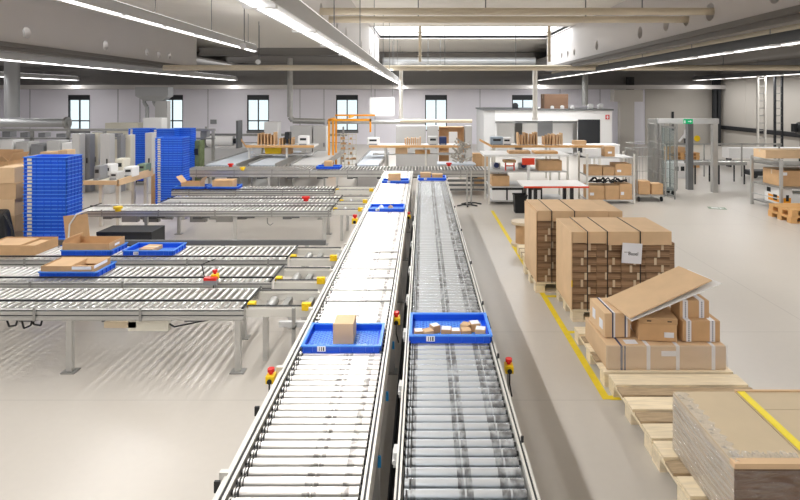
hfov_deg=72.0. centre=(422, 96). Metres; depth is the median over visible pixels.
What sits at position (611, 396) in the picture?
tape
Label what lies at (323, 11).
ceiling pipe
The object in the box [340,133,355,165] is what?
wire shelf
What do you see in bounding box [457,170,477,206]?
stand
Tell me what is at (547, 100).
carton
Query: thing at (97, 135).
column
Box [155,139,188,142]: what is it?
tray
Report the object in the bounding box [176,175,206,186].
carton
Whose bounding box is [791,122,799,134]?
heater
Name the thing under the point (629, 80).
column
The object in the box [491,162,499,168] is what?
tape dispenser
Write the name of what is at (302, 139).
printer
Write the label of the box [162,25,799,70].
ceiling pipe
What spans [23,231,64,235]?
tray
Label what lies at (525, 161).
shelf rack
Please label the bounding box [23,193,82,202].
tray
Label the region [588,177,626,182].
heap
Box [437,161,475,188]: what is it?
table
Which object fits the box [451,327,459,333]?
carton
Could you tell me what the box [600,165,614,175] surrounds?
carton
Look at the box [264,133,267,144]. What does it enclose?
board
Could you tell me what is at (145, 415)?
floor
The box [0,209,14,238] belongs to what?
bag
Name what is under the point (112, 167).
printer
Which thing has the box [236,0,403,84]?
ceiling lamp
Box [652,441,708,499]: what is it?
pallet
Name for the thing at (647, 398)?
pallet
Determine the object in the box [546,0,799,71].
ceiling beam
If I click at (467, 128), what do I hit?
tall cabinet
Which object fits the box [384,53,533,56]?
ceiling beam
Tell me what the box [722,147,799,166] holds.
barrier
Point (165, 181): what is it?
tray
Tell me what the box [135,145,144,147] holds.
tray
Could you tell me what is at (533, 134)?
board
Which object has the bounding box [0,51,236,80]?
ceiling lamp
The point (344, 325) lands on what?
carton
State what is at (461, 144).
heap
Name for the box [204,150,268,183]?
conveyor
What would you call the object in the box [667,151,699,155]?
pallet
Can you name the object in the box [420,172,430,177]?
carton
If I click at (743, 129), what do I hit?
trim
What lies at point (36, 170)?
tray
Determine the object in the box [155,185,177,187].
tray
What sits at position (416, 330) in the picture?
carton
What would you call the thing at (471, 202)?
stand
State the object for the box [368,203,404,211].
tray
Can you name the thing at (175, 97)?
window
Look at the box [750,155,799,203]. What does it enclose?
shelf rack
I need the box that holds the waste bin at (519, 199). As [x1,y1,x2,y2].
[512,193,527,212]
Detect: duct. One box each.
[0,117,71,128]
[4,61,19,117]
[135,87,172,100]
[383,57,535,64]
[610,90,642,147]
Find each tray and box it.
[23,154,82,161]
[23,158,82,165]
[23,161,82,168]
[23,165,82,172]
[23,168,82,176]
[23,172,82,179]
[23,175,83,183]
[23,179,82,187]
[23,186,82,194]
[23,190,81,197]
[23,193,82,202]
[23,197,82,205]
[23,200,82,209]
[23,204,82,213]
[23,207,82,216]
[23,211,81,219]
[23,220,63,224]
[23,223,63,227]
[23,227,64,230]
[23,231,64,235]
[24,182,82,190]
[24,236,64,239]
[38,261,116,275]
[60,242,127,254]
[122,242,186,254]
[128,130,151,132]
[128,132,148,134]
[128,134,144,136]
[129,128,155,130]
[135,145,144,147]
[135,156,144,158]
[152,128,179,131]
[153,130,179,133]
[155,137,189,140]
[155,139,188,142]
[155,141,189,145]
[155,144,189,147]
[155,146,188,149]
[155,151,189,154]
[155,153,188,157]
[155,158,189,161]
[155,160,188,164]
[155,162,189,166]
[155,165,188,168]
[155,166,189,170]
[155,169,188,173]
[155,171,189,175]
[155,173,189,177]
[155,176,189,180]
[155,178,189,183]
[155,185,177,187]
[155,192,170,194]
[156,134,179,136]
[156,148,189,152]
[156,155,189,159]
[156,188,174,190]
[156,195,175,197]
[172,128,195,130]
[175,184,210,188]
[180,130,195,132]
[180,131,195,134]
[207,184,242,188]
[301,323,384,352]
[316,165,341,168]
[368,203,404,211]
[382,178,408,182]
[409,312,492,342]
[418,175,445,180]
[502,159,515,162]
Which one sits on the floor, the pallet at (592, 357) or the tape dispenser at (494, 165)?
the pallet at (592, 357)
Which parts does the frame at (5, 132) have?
post, post, post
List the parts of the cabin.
door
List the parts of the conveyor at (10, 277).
rail, guide rail, leg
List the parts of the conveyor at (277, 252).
rail, guide rail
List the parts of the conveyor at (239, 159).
rail, rail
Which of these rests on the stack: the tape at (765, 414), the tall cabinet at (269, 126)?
the tape at (765, 414)
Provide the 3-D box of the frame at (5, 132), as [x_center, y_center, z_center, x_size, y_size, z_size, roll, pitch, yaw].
[-11.200,1.900,18.400,8.600,1.700,0.400,0,0,0]
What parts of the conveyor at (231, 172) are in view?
drive motor, rail, rail, rail, rail, rail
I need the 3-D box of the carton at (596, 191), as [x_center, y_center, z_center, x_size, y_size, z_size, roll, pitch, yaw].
[4.478,2.468,14.424,0.423,0.362,0.452,0,0,0]
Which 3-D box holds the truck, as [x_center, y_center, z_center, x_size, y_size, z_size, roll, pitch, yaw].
[11.574,2.624,18.840,0.900,0.248,0.520,0,0,0]
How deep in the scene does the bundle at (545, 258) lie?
7.75 m
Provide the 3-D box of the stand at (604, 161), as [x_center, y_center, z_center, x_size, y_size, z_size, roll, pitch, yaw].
[6.814,2.250,20.550,0.900,1.000,0.500,0,0,0]
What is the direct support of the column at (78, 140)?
on the floor
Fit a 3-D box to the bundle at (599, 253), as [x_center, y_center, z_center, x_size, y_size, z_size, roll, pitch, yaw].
[2.280,1.927,7.123,0.294,0.088,0.741,0,0,0]
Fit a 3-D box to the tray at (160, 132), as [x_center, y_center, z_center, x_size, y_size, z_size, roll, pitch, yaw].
[-7.986,1.087,17.110,0.680,0.075,0.423,0,0,0]
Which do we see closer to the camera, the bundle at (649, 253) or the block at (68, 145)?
the bundle at (649, 253)
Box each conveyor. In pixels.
[0,245,298,301]
[0,258,284,339]
[0,286,261,374]
[82,203,336,244]
[160,195,342,234]
[171,185,337,219]
[189,162,506,195]
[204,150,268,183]
[212,171,412,499]
[248,150,306,185]
[290,150,343,185]
[355,150,388,185]
[392,176,539,499]
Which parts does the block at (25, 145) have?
cabinet door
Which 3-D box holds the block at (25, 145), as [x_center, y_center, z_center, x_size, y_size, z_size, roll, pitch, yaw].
[-12.686,2.087,17.633,0.411,1.326,0.535,0,0,0]
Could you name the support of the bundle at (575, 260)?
on the bundle at (575, 268)
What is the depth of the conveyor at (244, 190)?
12.35 m
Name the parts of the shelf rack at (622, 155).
post, post, shelf, shelf, shelf, post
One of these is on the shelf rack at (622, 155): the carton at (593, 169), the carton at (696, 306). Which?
the carton at (593, 169)
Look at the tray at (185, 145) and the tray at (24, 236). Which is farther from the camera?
the tray at (185, 145)
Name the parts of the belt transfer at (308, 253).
transfer rail, transfer rail, motor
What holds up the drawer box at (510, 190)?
on the shelf rack at (525, 161)
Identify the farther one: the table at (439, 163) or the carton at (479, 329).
the table at (439, 163)
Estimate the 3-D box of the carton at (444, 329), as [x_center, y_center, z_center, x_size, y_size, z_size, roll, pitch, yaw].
[0.179,1.811,4.238,0.076,0.066,0.076,0,0,6]
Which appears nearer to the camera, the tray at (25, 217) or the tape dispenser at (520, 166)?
the tray at (25, 217)
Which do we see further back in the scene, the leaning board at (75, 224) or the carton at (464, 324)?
the leaning board at (75, 224)
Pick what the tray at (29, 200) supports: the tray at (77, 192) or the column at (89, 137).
the tray at (77, 192)
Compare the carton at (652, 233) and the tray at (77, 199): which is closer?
the carton at (652, 233)
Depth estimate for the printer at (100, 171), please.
11.75 m
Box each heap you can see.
[451,138,472,162]
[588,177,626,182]
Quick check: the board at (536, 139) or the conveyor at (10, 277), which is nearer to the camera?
the conveyor at (10, 277)
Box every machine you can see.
[194,140,204,180]
[200,120,246,162]
[666,161,684,177]
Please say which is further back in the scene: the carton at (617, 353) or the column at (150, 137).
the column at (150, 137)
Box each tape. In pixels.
[491,211,609,398]
[608,395,620,399]
[737,391,799,449]
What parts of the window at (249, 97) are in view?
sill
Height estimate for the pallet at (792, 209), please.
0.144 m
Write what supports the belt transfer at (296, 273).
on the floor
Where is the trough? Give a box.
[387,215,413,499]
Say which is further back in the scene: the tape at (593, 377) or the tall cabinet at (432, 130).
the tall cabinet at (432, 130)
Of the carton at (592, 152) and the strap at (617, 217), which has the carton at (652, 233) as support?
the strap at (617, 217)
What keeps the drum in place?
on the floor
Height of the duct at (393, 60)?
0.340 m
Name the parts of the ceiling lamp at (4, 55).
plate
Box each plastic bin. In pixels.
[252,148,263,153]
[264,148,272,153]
[272,148,281,153]
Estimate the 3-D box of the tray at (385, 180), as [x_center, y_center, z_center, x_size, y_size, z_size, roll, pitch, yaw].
[-0.642,1.974,12.968,0.630,0.060,0.444,0,0,0]
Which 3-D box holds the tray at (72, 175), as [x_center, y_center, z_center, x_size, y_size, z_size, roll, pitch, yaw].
[-5.882,1.259,8.759,0.680,0.075,0.423,0,0,0]
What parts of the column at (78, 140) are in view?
cabinet door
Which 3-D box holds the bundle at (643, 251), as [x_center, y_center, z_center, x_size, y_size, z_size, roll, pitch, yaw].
[2.581,1.927,7.112,0.294,0.088,0.741,0,0,0]
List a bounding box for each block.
[0,139,23,148]
[16,141,38,155]
[31,143,46,154]
[47,140,69,150]
[62,142,71,149]
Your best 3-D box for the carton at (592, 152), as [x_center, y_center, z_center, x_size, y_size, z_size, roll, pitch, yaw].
[4.428,1.448,14.450,0.403,0.202,0.300,0,0,0]
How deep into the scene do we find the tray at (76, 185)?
8.56 m
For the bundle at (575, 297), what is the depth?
6.75 m
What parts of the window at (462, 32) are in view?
pane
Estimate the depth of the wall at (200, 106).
32.00 m
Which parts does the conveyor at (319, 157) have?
rail, rail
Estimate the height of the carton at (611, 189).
0.360 m
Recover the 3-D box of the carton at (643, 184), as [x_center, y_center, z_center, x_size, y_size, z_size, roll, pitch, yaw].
[5.838,2.392,14.650,0.303,0.352,0.300,0,0,0]
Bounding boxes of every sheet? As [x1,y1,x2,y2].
[525,201,536,281]
[556,218,571,309]
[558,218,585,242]
[605,266,711,318]
[621,243,641,263]
[626,269,721,320]
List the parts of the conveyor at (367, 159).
rail, rail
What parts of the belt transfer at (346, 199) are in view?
leg, transfer rail, transfer rail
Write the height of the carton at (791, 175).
0.382 m
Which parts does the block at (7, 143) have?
cabinet door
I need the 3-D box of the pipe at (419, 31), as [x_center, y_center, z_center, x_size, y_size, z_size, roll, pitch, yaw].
[-0.108,-1.920,19.880,0.171,1.300,0.180,0,0,0]
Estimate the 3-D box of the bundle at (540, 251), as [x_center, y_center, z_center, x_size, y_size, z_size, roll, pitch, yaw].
[1.760,2.179,8.152,0.294,0.092,0.821,0,0,0]
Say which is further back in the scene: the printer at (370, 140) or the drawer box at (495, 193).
the printer at (370, 140)
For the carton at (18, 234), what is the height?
0.298 m
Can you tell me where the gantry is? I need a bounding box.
[328,114,374,164]
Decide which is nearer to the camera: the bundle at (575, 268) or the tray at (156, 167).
the bundle at (575, 268)
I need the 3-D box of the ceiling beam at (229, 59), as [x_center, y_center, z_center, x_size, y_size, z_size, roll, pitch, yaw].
[-6.100,-1.900,28.090,7.800,0.300,0.300,0,0,0]
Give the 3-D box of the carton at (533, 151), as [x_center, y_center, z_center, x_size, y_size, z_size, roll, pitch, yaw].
[3.160,1.428,14.300,0.600,0.060,0.400,0,0,0]
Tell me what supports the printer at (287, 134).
on the bench at (254, 145)
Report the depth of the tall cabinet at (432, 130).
20.49 m
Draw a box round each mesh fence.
[661,125,675,199]
[666,143,781,176]
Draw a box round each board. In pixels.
[63,210,89,279]
[257,133,260,144]
[260,132,264,144]
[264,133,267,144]
[267,133,270,144]
[270,135,273,144]
[273,132,277,144]
[370,97,393,115]
[516,132,519,144]
[522,132,525,144]
[528,133,531,144]
[532,132,534,144]
[534,132,537,144]
[547,133,550,144]
[559,133,562,144]
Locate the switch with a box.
[201,258,217,284]
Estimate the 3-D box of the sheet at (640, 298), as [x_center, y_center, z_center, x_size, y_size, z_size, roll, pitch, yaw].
[2.384,1.980,5.630,0.943,0.303,0.492,0,0,-14]
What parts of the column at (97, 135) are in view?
cabinet door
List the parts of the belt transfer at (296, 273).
transfer rail, transfer rail, motor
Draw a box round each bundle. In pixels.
[537,221,555,227]
[537,228,555,234]
[537,235,555,240]
[537,241,555,247]
[537,248,555,254]
[537,255,555,261]
[537,261,555,268]
[537,268,555,274]
[537,275,555,281]
[572,243,596,249]
[572,250,595,257]
[572,257,596,264]
[572,265,595,271]
[572,272,595,279]
[572,280,595,286]
[572,287,595,293]
[572,294,595,301]
[572,302,589,308]
[596,250,620,257]
[596,257,620,264]
[596,265,620,271]
[596,272,620,279]
[596,279,620,286]
[596,287,620,294]
[596,294,611,297]
[597,243,620,249]
[620,257,644,264]
[620,279,644,286]
[621,250,645,257]
[621,265,644,271]
[621,272,644,279]
[645,250,669,256]
[645,257,669,264]
[645,265,669,271]
[645,272,663,279]
[646,245,669,249]
[669,242,674,269]
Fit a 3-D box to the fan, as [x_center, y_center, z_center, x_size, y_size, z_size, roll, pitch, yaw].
[4.232,0.404,25.260,0.280,0.276,0.120,0,0,0]
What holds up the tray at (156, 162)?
on the tray at (188, 163)
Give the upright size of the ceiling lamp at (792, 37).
0.830 m
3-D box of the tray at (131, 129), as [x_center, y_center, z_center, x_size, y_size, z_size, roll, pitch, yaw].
[-8.879,1.029,17.409,0.680,0.075,0.423,0,0,0]
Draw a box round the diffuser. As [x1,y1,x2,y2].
[696,74,799,80]
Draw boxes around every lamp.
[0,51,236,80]
[0,67,80,80]
[57,0,256,51]
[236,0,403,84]
[537,29,799,80]
[678,130,684,142]
[693,71,799,80]
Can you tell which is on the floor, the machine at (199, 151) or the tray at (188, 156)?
the machine at (199, 151)
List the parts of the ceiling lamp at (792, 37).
plate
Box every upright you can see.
[756,76,765,158]
[773,76,782,158]
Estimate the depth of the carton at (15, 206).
8.61 m
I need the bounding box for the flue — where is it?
[582,74,587,105]
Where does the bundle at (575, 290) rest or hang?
on the bundle at (575, 297)
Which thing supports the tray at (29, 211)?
on the tray at (28, 215)
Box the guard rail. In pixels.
[58,240,325,281]
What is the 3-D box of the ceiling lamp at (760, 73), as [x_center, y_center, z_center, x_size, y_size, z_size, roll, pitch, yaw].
[15.400,-1.335,13.154,0.400,0.830,36.308,0,0,0]
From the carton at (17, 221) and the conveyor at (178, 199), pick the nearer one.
the carton at (17, 221)
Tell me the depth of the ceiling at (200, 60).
28.73 m
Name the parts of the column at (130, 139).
cabinet door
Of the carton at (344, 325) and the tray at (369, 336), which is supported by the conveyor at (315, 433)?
the tray at (369, 336)
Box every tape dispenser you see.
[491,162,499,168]
[518,162,526,168]
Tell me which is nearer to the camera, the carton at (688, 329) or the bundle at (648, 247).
the carton at (688, 329)
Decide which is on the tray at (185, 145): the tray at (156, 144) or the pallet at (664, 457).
the tray at (156, 144)
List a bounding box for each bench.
[83,168,152,225]
[241,139,318,180]
[369,143,469,178]
[479,139,603,179]
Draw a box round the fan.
[512,103,517,108]
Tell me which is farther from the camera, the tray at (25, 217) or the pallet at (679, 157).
the pallet at (679, 157)
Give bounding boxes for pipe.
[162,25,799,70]
[287,58,324,123]
[320,0,714,14]
[327,120,424,123]
[329,0,688,22]
[400,119,471,122]
[418,26,421,61]
[547,26,551,61]
[551,23,799,73]
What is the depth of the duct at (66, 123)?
23.84 m
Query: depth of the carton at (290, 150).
18.25 m
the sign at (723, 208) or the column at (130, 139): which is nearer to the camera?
the sign at (723, 208)
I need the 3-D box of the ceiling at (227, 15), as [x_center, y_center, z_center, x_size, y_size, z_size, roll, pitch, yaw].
[-3.900,-2.670,12.000,42.200,0.100,40.000,0,0,0]
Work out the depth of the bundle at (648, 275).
6.75 m
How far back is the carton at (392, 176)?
12.82 m
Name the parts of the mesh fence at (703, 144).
post, post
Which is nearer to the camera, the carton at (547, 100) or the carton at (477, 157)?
the carton at (477, 157)
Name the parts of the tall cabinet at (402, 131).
door, door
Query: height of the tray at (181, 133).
0.075 m
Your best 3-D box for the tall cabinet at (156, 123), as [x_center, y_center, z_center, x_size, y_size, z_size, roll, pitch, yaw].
[-12.050,1.843,24.733,0.846,1.815,0.535,0,0,0]
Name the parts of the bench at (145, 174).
leg, leg, leg, leg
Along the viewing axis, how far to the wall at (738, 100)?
28.04 m
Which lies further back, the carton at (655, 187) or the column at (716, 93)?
the column at (716, 93)
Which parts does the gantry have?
post, post, post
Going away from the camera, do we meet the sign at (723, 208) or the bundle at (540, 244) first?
the bundle at (540, 244)
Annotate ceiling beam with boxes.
[0,85,725,88]
[199,48,338,55]
[226,57,379,62]
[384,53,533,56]
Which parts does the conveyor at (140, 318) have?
leg, foot plate, rail, guide rail, foot plate, leg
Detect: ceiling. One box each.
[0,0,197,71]
[0,29,241,66]
[0,52,715,84]
[53,0,625,51]
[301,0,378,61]
[535,44,799,64]
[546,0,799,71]
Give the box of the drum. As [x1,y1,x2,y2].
[511,219,524,247]
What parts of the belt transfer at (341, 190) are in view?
transfer rail, transfer rail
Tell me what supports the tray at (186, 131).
on the tray at (181, 133)
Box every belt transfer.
[246,289,319,360]
[274,267,329,328]
[289,247,342,300]
[333,204,365,240]
[335,186,374,216]
[339,196,368,230]
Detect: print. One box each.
[767,187,788,200]
[768,193,790,202]
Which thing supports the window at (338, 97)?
in the wall at (200, 106)
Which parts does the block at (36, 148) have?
cabinet door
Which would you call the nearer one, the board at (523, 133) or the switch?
the switch
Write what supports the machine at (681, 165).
on the floor
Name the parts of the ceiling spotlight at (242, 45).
rod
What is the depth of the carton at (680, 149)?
21.50 m
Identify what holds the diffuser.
attached to the ceiling lamp at (760, 73)
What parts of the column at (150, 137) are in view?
cabinet door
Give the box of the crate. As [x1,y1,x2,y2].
[96,225,164,245]
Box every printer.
[93,164,107,179]
[107,163,117,177]
[109,171,123,179]
[115,158,129,170]
[124,165,138,176]
[137,163,150,171]
[285,132,290,144]
[298,135,309,144]
[367,137,379,144]
[428,136,437,144]
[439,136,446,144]
[490,136,502,144]
[503,137,510,144]
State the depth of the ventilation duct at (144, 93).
27.70 m
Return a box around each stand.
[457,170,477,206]
[461,169,481,203]
[502,159,515,169]
[591,143,619,164]
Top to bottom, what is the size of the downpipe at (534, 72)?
1.900 m
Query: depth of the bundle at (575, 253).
6.75 m
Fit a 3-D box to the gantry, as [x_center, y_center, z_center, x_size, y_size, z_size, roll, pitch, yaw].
[-2.504,1.690,19.380,1.538,2.120,1.060,0,0,0]
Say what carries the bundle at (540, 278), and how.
on the pallet at (539, 287)
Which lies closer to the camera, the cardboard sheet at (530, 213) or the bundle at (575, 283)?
the bundle at (575, 283)
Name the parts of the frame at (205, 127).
post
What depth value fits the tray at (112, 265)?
6.38 m
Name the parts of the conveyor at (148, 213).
motor, leg, motor, drive motor, motor, rail, guide rail, motor, leg, leg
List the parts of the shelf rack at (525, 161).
post, post, shelf, shelf, shelf, post, post, post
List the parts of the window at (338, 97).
sill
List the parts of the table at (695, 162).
leg, rail, leg, leg, leg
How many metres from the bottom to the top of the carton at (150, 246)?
0.052 m
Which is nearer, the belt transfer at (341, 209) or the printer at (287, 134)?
the belt transfer at (341, 209)
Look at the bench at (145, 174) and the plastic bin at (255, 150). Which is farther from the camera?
the plastic bin at (255, 150)
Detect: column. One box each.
[72,133,84,192]
[85,133,94,191]
[95,132,102,189]
[100,133,114,193]
[117,134,125,191]
[126,134,134,189]
[145,132,155,193]
[626,77,633,89]
[712,79,720,145]
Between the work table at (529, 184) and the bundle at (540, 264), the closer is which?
the bundle at (540, 264)
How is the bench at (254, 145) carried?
on the floor
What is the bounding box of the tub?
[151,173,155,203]
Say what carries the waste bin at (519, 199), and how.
on the floor
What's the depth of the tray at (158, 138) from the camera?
13.36 m
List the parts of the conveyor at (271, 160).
rail, rail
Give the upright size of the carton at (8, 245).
0.130 m
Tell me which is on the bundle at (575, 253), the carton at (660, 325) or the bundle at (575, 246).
the bundle at (575, 246)
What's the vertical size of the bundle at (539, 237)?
0.092 m
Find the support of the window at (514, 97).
in the wall at (200, 106)
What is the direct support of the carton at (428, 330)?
in the tray at (417, 319)
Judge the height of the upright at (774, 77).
3.700 m
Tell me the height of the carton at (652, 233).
0.165 m
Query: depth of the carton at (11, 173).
8.59 m
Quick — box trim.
[721,125,799,137]
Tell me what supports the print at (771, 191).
attached to the carton at (770, 191)
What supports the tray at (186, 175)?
on the tray at (159, 179)
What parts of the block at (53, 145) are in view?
cabinet door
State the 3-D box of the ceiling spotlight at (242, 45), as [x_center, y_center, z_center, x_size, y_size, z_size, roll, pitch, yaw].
[-4.582,-1.918,14.085,0.178,1.404,0.238,0,0,0]
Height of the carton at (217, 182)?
0.200 m
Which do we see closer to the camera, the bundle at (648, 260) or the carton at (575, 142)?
the bundle at (648, 260)
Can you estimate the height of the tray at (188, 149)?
0.075 m
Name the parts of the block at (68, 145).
cabinet door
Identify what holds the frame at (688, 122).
on the floor
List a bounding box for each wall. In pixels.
[0,89,644,143]
[716,58,799,146]
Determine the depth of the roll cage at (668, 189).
15.63 m
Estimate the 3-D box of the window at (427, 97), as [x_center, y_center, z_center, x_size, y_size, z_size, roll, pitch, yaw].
[0.756,0.930,32.080,1.280,2.100,0.120,0,0,0]
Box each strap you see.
[538,199,551,282]
[570,217,587,310]
[588,217,607,297]
[617,217,640,282]
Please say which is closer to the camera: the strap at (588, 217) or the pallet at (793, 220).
the strap at (588, 217)
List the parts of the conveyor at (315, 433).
leg, rail, leg, foot plate, leg, leg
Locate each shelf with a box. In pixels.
[250,153,314,154]
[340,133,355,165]
[372,153,466,154]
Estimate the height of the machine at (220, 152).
1.850 m
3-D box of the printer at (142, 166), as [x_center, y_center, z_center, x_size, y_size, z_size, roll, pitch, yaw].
[-6.589,1.668,12.970,0.200,0.200,0.360,0,0,0]
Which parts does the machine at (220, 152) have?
machine frame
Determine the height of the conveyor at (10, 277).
0.875 m
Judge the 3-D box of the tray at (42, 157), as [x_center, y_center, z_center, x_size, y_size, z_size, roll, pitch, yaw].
[-5.883,0.972,8.758,0.680,0.075,0.423,0,0,0]
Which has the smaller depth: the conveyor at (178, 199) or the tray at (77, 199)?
the tray at (77, 199)
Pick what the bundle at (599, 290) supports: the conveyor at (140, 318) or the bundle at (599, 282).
the bundle at (599, 282)
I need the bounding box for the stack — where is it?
[734,389,799,453]
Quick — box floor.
[0,144,799,499]
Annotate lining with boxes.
[645,89,711,143]
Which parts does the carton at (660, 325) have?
lid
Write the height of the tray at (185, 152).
0.075 m
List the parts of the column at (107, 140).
cabinet door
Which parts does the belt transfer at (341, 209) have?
leg, transfer rail, transfer rail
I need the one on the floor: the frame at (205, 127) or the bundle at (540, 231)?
the frame at (205, 127)
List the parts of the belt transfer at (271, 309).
leg, transfer rail, transfer rail, motor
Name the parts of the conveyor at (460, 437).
rail, rail, stop post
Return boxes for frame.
[0,129,215,179]
[205,127,346,161]
[647,118,718,192]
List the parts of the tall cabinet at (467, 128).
cabinet door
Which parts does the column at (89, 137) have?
cabinet door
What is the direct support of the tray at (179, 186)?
on the conveyor at (244, 190)
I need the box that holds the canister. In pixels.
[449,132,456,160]
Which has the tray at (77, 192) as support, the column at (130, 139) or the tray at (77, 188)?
the tray at (77, 188)
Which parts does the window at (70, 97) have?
sill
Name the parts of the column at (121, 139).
cabinet door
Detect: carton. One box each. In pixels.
[0,149,29,166]
[0,164,23,182]
[0,181,23,198]
[0,197,23,215]
[0,237,57,254]
[11,213,23,232]
[15,230,23,236]
[40,151,57,153]
[41,257,110,271]
[58,149,74,153]
[62,232,124,249]
[139,244,162,249]
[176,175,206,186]
[212,179,236,186]
[282,148,292,153]
[324,160,332,165]
[333,314,355,343]
[388,172,400,180]
[395,148,407,153]
[414,328,422,333]
[415,149,429,153]
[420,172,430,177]
[422,327,433,333]
[429,323,439,333]
[432,173,442,177]
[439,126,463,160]
[441,326,450,333]
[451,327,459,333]
[460,321,470,331]
[461,327,470,333]
[469,320,480,331]
[472,153,481,183]
[475,326,485,333]
[482,155,487,183]
[490,174,508,185]
[507,150,530,153]
[526,199,550,220]
[532,150,557,153]
[535,159,561,170]
[539,199,573,220]
[541,94,567,108]
[560,199,607,217]
[569,217,606,242]
[572,140,585,144]
[582,148,600,156]
[583,164,601,175]
[583,183,604,199]
[585,317,725,369]
[589,217,639,244]
[590,297,629,337]
[591,200,621,216]
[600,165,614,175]
[600,183,618,199]
[601,146,614,156]
[610,162,631,175]
[614,181,631,199]
[618,217,671,244]
[631,307,677,341]
[638,179,649,193]
[650,182,662,193]
[665,146,684,151]
[668,305,719,341]
[671,294,708,317]
[753,148,799,157]
[763,167,799,186]
[765,185,792,202]
[793,191,799,202]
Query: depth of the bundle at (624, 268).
6.75 m
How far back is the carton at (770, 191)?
13.42 m
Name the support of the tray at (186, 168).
on the tray at (158, 172)
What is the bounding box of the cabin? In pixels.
[476,107,613,157]
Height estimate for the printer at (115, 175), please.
0.160 m
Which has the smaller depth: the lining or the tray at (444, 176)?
the tray at (444, 176)
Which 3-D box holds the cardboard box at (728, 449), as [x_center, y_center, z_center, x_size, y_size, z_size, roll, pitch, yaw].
[2.071,2.380,3.663,0.468,0.448,0.814,0,0,0]
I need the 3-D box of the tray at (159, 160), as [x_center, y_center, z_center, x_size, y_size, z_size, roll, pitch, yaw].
[-6.170,1.546,13.562,0.680,0.075,0.423,0,0,0]
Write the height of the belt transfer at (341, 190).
0.690 m
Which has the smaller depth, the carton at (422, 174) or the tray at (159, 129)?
the carton at (422, 174)
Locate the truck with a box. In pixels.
[745,169,762,177]
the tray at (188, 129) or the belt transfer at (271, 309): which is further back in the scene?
the tray at (188, 129)
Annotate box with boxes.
[135,87,172,127]
[490,188,507,199]
[508,188,522,199]
[523,188,541,198]
[673,392,799,499]
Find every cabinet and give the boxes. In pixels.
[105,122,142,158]
[143,118,166,128]
[264,121,280,150]
[290,125,313,161]
[313,125,327,151]
[396,125,425,165]
[427,125,437,165]
[464,125,471,160]
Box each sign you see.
[694,135,699,141]
[708,207,726,209]
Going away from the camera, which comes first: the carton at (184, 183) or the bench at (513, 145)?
the carton at (184, 183)
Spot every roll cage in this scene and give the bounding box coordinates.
[625,142,665,200]
[648,123,677,194]
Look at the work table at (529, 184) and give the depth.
12.26 m
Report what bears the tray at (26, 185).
on the tray at (76, 185)
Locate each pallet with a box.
[517,245,524,261]
[523,262,556,292]
[556,289,589,321]
[574,327,732,386]
[609,374,751,456]
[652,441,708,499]
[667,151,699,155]
[667,156,699,159]
[768,209,799,223]
[769,203,799,216]
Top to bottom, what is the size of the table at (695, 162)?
0.700 m
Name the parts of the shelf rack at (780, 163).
post, shelf, shelf, shelf, post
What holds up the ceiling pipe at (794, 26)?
hanging from the ceiling at (783, 52)
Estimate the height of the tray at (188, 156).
0.075 m
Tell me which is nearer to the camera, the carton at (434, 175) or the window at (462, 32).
the carton at (434, 175)
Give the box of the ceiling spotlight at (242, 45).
[239,9,246,48]
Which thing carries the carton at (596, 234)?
on the bundle at (575, 246)
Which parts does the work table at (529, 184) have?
leg, leg, leg, leg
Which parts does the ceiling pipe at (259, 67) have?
hanger rod, hanger rod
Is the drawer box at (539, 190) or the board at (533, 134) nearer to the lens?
the drawer box at (539, 190)
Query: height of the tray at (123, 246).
0.070 m
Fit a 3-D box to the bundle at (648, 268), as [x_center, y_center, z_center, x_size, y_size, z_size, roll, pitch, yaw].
[2.881,2.108,7.123,0.294,0.088,0.741,0,0,0]
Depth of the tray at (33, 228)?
8.56 m
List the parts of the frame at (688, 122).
post, post, post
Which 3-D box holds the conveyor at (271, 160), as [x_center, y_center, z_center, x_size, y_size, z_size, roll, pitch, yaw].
[-4.766,2.360,18.400,0.850,0.780,4.200,0,0,0]
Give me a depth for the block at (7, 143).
17.40 m
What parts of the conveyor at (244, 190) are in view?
rail, guide rail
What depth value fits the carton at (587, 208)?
7.89 m
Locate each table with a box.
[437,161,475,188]
[517,180,588,198]
[684,160,746,183]
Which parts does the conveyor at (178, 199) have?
leg, rail, guide rail, leg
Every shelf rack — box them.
[480,151,568,204]
[578,151,634,203]
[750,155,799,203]
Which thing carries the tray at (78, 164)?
on the tray at (36, 170)
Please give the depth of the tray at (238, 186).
12.43 m
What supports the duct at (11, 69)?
attached to the ceiling at (200, 60)
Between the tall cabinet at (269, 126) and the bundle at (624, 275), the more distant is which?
the tall cabinet at (269, 126)
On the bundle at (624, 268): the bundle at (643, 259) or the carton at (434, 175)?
the bundle at (643, 259)
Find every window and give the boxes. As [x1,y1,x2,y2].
[68,95,89,132]
[168,95,182,127]
[247,95,268,132]
[336,95,357,132]
[370,26,572,38]
[425,95,446,130]
[512,95,532,106]
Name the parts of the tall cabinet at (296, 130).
door, door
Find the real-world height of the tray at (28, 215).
0.075 m
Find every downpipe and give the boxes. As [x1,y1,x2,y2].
[399,71,402,118]
[532,71,537,119]
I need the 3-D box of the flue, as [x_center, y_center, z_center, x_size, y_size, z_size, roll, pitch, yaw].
[8.542,-0.650,29.000,0.320,2.200,0.320,0,0,0]
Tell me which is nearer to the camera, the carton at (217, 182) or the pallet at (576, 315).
the pallet at (576, 315)
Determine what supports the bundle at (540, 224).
on the bundle at (540, 231)

